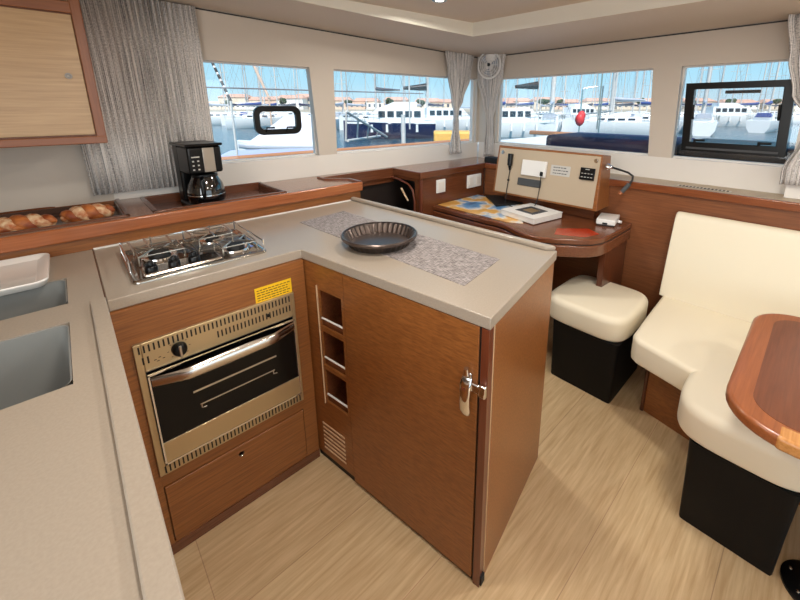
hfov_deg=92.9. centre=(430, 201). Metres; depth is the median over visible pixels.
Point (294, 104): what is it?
sailboat
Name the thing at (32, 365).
sink
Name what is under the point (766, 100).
house
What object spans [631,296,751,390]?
seat cushion
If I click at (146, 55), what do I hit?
curtain
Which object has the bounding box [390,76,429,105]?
sailboat
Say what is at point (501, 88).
window
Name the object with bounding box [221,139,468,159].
window sill
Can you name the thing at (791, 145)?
sun pad
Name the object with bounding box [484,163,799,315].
wall paneling
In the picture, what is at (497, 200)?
folder
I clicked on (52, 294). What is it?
sink
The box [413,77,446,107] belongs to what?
sailboat
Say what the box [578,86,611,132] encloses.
rail
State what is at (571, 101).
house
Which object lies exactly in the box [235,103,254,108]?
house
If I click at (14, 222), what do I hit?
bread
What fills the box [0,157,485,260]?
wooden shelf
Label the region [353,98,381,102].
house
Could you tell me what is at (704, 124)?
sailboat
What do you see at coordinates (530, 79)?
sailboat
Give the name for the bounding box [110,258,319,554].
base cabinet
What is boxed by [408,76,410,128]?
antenna pole
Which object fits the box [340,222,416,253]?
baking pan
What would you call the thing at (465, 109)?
quay
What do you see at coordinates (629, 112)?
sailboat
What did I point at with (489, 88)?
curtain
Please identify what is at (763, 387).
dining table
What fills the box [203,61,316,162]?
window
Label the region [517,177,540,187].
grille
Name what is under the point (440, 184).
wall socket
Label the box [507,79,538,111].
sailboat
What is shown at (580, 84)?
sailboat
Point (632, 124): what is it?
sailboat
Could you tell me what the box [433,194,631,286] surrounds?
desk
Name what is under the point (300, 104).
sailboat
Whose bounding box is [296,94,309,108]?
house
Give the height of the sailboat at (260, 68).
13.400 m
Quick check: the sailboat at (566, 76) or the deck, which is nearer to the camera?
the deck
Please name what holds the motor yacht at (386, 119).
on the sea water
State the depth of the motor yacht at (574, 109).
55.33 m
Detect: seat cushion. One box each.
[550,275,647,341]
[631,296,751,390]
[677,354,799,491]
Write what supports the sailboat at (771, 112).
on the sea water
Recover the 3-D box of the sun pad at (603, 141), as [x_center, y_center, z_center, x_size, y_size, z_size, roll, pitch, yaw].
[1.325,-0.383,2.695,0.521,0.166,0.861,-13,19,-42]
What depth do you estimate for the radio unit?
2.81 m
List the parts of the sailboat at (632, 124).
guard rail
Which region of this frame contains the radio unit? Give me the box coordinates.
[484,156,497,163]
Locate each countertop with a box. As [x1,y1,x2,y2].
[0,250,184,599]
[92,197,556,329]
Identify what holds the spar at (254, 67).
on the sea water
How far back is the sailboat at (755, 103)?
57.92 m
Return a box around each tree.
[279,98,286,104]
[416,99,424,105]
[725,98,736,102]
[773,99,781,108]
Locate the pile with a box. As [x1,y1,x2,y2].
[401,115,405,143]
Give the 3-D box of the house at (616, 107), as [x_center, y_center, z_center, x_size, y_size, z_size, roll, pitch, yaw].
[92.029,-44.451,176.499,15.642,2.768,15.464,-13,19,-42]
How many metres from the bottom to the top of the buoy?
0.510 m
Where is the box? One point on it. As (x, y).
(604, 219)
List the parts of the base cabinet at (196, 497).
drawer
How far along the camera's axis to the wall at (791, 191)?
1.71 m
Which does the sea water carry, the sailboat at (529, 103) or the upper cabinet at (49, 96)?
the sailboat at (529, 103)
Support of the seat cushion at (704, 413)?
on the ottoman at (741, 491)
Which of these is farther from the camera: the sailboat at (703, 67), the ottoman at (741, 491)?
the sailboat at (703, 67)
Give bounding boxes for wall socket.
[436,179,444,192]
[467,173,480,187]
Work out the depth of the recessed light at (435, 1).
1.74 m
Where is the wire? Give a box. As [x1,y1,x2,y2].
[206,86,423,93]
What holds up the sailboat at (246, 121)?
on the sea water
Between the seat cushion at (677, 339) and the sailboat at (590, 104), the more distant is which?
the sailboat at (590, 104)
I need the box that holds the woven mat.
[300,211,499,285]
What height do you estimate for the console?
0.386 m
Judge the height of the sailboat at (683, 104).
16.363 m
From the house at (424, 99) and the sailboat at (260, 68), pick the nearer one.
the sailboat at (260, 68)
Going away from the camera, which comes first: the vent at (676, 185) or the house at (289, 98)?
the vent at (676, 185)
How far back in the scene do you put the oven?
1.20 m
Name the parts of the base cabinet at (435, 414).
niche edge trim, niche panel, fridge door, strike plate, corner post, edge trim, panel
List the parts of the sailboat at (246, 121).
guard rail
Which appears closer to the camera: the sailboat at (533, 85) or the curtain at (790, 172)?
the curtain at (790, 172)
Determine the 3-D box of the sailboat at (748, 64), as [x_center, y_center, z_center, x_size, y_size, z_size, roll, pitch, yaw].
[72.261,-25.805,86.162,10.180,14.122,4.457,-13,19,-42]
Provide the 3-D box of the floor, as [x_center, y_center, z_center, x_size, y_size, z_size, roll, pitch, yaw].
[0.483,1.309,0.582,3.550,0.040,3.820,-13,19,-42]
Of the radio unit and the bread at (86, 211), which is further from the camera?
the radio unit
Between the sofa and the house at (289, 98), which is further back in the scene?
the house at (289, 98)
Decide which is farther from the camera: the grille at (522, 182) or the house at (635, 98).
the house at (635, 98)
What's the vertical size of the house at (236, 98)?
7.070 m
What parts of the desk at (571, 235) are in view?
drawer, leg panel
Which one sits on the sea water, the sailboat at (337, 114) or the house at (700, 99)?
the sailboat at (337, 114)
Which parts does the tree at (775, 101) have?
crown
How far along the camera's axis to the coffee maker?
1.65 m
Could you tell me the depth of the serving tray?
1.12 m
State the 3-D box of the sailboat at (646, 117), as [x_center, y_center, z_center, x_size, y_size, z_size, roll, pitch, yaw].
[23.661,-14.425,41.759,9.050,13.449,2.783,10,17,36]
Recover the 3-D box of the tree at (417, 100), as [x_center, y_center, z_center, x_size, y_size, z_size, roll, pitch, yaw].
[-4.030,-42.827,166.663,3.641,4.380,3.472,-13,19,-42]
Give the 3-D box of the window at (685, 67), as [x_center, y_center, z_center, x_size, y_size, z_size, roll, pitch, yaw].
[1.569,-0.441,1.906,0.030,0.490,0.571,-12,19,-41]
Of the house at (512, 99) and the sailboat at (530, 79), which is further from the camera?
the house at (512, 99)
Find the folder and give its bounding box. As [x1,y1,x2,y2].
[485,195,522,206]
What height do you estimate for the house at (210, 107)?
3.248 m
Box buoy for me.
[575,111,585,125]
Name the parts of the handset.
cord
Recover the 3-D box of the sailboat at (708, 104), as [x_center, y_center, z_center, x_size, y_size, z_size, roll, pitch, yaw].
[41.865,-19.019,55.040,8.529,15.959,2.599,5,15,21]
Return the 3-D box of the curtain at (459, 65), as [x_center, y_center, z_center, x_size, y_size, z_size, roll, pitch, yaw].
[0.223,-0.743,2.893,0.315,0.746,0.031,-11,18,-38]
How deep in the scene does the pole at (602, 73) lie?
8.69 m
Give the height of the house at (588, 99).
5.309 m
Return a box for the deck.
[221,148,312,156]
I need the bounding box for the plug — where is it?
[534,172,542,205]
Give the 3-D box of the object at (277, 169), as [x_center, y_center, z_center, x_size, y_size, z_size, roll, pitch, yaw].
[-0.522,-0.066,2.488,2.368,0.512,0.050,-12,18,-39]
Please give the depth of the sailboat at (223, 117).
56.07 m
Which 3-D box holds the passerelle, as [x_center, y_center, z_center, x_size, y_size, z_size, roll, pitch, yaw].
[-0.894,-1.122,5.583,0.213,0.445,1.447,3,14,11]
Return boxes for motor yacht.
[343,102,435,138]
[424,108,469,129]
[501,108,555,136]
[557,104,606,119]
[695,103,767,126]
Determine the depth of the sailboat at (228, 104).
63.10 m
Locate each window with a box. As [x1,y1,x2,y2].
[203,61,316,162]
[333,69,474,152]
[497,69,652,154]
[673,60,787,166]
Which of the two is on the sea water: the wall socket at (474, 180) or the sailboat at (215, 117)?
the sailboat at (215, 117)
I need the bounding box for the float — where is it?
[434,130,469,140]
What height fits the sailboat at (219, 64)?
15.668 m
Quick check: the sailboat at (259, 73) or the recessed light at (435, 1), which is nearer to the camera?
the recessed light at (435, 1)
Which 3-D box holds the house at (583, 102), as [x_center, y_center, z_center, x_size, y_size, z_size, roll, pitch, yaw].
[73.296,-46.835,185.375,15.642,3.120,15.464,-13,19,-42]
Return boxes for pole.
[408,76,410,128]
[596,73,602,128]
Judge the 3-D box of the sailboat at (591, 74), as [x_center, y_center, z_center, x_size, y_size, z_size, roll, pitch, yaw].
[34.778,-22.794,76.912,4.149,12.745,8.825,-13,19,-42]
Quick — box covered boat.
[237,113,312,149]
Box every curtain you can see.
[79,0,217,195]
[445,50,473,153]
[477,54,505,155]
[779,14,799,185]
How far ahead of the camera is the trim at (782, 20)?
2.06 m
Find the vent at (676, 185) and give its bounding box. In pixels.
[676,185,731,192]
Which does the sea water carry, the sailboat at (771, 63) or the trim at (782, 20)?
the sailboat at (771, 63)
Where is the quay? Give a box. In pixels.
[210,108,799,113]
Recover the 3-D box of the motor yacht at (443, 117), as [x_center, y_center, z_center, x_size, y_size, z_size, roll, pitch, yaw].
[2.472,-9.218,43.047,8.000,2.726,2.577,-3,14,-11]
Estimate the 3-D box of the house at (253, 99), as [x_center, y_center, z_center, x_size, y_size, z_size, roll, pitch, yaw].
[-82.687,-47.737,183.459,13.164,5.834,13.134,-13,19,-42]
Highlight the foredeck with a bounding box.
[477,136,546,156]
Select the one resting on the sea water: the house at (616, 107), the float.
the float
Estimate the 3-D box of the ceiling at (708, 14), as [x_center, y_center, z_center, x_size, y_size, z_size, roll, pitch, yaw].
[0.372,-0.583,0.425,3.890,0.168,4.490,-13,19,-42]
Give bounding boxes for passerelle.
[345,110,387,141]
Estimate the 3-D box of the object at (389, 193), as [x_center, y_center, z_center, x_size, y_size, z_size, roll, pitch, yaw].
[-0.140,0.782,2.497,0.800,1.860,0.708,-13,19,-42]
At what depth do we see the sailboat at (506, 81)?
46.15 m
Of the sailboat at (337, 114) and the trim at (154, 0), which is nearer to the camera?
the trim at (154, 0)
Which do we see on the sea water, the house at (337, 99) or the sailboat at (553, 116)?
the sailboat at (553, 116)
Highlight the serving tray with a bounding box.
[0,253,49,296]
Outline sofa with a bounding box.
[631,211,799,504]
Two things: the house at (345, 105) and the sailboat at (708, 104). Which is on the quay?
the house at (345, 105)
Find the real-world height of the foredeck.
0.090 m
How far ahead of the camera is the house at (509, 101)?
177.97 m
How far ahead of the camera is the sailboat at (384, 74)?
73.95 m
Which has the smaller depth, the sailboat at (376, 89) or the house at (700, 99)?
the sailboat at (376, 89)
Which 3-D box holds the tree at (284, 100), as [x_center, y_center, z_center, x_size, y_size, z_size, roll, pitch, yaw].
[-64.350,-43.115,166.452,3.284,5.057,3.783,-13,19,-42]
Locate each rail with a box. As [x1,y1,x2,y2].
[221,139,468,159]
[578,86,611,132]
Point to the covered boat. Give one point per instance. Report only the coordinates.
(303, 139)
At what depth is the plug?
2.33 m
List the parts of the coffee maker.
water tank, lid, carafe handle, carafe lid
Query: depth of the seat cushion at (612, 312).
1.88 m
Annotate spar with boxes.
[211,63,238,155]
[253,66,272,124]
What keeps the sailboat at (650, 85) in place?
on the sea water
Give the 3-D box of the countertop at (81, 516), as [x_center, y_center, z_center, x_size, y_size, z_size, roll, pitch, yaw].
[-0.681,0.464,0.220,0.866,0.048,2.416,-13,19,-42]
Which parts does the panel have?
arched trim, panel, corner post, panel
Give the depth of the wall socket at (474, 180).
2.77 m
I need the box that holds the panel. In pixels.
[391,169,483,215]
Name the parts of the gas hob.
control knob, burner, control knob, control panel, control knob, burner, burner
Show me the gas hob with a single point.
(175, 257)
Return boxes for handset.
[505,153,513,206]
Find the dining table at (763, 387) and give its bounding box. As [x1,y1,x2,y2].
[725,313,799,599]
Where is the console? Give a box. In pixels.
[493,145,610,218]
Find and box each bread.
[0,214,57,232]
[59,203,114,222]
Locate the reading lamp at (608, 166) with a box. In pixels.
[605,164,633,194]
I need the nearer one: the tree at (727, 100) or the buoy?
the buoy
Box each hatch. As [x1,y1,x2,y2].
[253,106,301,134]
[681,79,793,156]
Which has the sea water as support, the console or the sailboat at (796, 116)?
the sailboat at (796, 116)
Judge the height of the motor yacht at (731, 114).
3.430 m
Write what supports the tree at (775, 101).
on the quay
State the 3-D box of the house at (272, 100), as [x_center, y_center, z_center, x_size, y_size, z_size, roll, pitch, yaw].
[-72.943,-46.193,177.218,12.442,5.843,12.442,-13,19,-42]
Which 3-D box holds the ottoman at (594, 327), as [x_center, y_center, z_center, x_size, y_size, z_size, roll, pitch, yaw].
[0.879,0.692,2.031,0.427,0.460,0.411,-13,19,-42]
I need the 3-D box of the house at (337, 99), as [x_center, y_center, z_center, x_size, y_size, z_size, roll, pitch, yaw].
[-42.850,-47.743,183.756,13.886,5.692,13.827,-13,19,-42]
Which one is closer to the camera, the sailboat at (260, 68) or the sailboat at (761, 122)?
the sailboat at (761, 122)
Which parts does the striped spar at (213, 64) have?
spar post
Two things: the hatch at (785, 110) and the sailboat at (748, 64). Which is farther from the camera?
the sailboat at (748, 64)
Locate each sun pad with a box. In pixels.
[546,132,694,154]
[676,138,795,163]
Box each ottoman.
[550,275,647,403]
[677,354,799,575]
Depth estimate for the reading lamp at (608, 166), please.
2.01 m
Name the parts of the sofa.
corner trim, backrest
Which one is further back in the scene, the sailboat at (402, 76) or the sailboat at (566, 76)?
the sailboat at (566, 76)
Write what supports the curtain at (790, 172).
hanging from the ceiling at (708, 14)
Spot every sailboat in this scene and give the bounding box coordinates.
[207,64,245,112]
[208,64,255,114]
[209,73,240,124]
[220,65,282,125]
[221,65,267,112]
[224,66,290,128]
[241,73,270,112]
[252,66,287,113]
[256,67,293,116]
[270,69,305,114]
[284,68,310,114]
[335,71,357,128]
[339,74,407,129]
[341,72,368,116]
[345,73,382,114]
[373,76,422,111]
[379,74,390,104]
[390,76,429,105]
[396,77,427,107]
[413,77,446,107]
[468,78,531,114]
[505,78,572,131]
[506,78,549,115]
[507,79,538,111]
[508,79,535,107]
[527,77,558,112]
[538,76,564,131]
[545,76,580,113]
[548,75,600,113]
[557,76,575,112]
[561,72,651,134]
[583,74,598,106]
[588,73,622,114]
[588,74,619,112]
[596,71,683,132]
[603,71,652,115]
[614,73,629,112]
[625,71,649,113]
[631,70,652,113]
[680,66,723,116]
[680,66,743,119]
[692,66,721,136]
[694,67,705,112]
[724,62,781,113]
[724,65,740,103]
[734,64,751,106]
[746,62,786,132]
[759,63,775,112]
[760,76,782,113]
[761,70,799,123]
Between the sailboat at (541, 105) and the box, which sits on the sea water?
the sailboat at (541, 105)
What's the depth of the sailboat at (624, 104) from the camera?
56.01 m
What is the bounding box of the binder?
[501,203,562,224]
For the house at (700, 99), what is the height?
5.104 m
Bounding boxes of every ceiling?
[159,0,799,56]
[350,0,591,22]
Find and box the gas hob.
[119,221,265,284]
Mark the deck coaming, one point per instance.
(534, 132)
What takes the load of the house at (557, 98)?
on the quay
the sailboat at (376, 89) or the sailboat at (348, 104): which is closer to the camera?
the sailboat at (376, 89)
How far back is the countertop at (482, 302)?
1.24 m
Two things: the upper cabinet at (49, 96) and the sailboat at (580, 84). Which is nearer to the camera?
the upper cabinet at (49, 96)
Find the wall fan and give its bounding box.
[477,53,500,78]
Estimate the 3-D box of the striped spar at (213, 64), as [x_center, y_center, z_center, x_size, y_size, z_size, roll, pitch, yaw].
[-3.648,-0.925,6.776,0.749,3.812,0.045,9,17,33]
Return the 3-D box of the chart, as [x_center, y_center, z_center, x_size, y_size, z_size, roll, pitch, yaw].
[0.425,0.040,2.466,0.420,0.002,0.640,-13,19,-42]
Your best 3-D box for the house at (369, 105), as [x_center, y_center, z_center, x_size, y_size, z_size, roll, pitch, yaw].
[-23.105,-44.997,178.705,14.198,2.794,14.080,-13,19,-42]
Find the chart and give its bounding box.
[438,195,522,223]
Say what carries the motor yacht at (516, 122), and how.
on the sea water
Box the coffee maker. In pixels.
[169,140,225,205]
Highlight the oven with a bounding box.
[132,291,303,477]
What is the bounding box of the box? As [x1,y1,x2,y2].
[596,213,621,226]
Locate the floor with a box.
[174,316,799,599]
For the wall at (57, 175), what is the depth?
1.97 m
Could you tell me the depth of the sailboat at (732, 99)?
63.59 m
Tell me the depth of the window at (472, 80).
2.79 m
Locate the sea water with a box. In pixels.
[212,114,799,154]
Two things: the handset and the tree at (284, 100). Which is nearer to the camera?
the handset
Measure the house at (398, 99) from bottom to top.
5.571 m
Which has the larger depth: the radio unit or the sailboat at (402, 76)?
the sailboat at (402, 76)
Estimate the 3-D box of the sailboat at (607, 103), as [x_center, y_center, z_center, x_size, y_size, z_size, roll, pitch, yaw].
[26.718,-19.593,56.958,9.565,16.151,2.910,-7,15,-25]
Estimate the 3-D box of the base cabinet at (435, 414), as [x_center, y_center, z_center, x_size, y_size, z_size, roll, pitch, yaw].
[-0.149,0.591,1.597,0.640,0.865,1.262,-13,19,-42]
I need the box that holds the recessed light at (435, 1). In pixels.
[431,0,447,2]
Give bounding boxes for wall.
[0,2,478,211]
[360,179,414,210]
[478,19,788,157]
[784,127,799,198]
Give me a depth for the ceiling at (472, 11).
1.84 m
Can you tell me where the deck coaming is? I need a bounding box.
[529,130,574,134]
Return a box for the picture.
[515,206,547,214]
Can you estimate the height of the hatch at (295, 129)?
0.155 m
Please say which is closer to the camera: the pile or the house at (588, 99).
the pile
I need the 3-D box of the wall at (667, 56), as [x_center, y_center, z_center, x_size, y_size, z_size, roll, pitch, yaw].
[1.813,-0.513,1.581,0.050,0.784,4.200,-12,19,-41]
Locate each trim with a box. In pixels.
[154,0,477,57]
[506,20,787,55]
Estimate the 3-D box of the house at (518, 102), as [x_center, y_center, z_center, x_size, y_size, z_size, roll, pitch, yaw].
[49.567,-47.165,186.206,15.642,3.366,15.464,-13,19,-42]
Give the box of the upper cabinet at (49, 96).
[0,0,107,147]
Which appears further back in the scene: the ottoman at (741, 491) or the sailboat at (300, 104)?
the sailboat at (300, 104)
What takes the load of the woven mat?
on the countertop at (482, 302)
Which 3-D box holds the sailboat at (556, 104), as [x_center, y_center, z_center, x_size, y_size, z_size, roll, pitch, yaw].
[20.466,-18.447,59.303,10.437,12.800,3.171,-5,15,-20]
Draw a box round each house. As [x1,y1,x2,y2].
[209,102,221,108]
[218,94,251,108]
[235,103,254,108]
[247,97,264,102]
[262,96,278,103]
[277,95,307,108]
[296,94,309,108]
[335,97,352,108]
[339,102,365,108]
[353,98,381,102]
[367,103,383,108]
[384,97,408,105]
[414,98,441,107]
[430,99,451,107]
[502,100,513,107]
[503,98,529,107]
[518,102,530,108]
[529,97,561,108]
[554,99,582,108]
[582,98,609,108]
[582,102,597,108]
[609,103,646,108]
[630,98,650,108]
[681,98,715,108]
[716,99,760,108]
[758,99,799,108]
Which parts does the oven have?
control knob, door, door handle, trim, rack rail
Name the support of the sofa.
on the floor
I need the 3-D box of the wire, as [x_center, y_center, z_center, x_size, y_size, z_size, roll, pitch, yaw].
[-1.017,-0.838,2.842,2.500,0.010,0.010,-12,18,-39]
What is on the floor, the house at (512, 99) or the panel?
the panel
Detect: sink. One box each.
[0,280,70,340]
[0,325,72,409]
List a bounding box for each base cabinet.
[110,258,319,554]
[301,258,553,586]
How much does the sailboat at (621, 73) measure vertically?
12.561 m
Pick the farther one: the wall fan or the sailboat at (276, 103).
the sailboat at (276, 103)
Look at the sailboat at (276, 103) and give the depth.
59.28 m
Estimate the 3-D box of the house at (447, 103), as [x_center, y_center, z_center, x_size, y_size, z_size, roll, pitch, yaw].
[6.095,-46.836,182.077,15.329,4.730,15.211,-13,19,-42]
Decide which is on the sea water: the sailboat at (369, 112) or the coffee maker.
the sailboat at (369, 112)

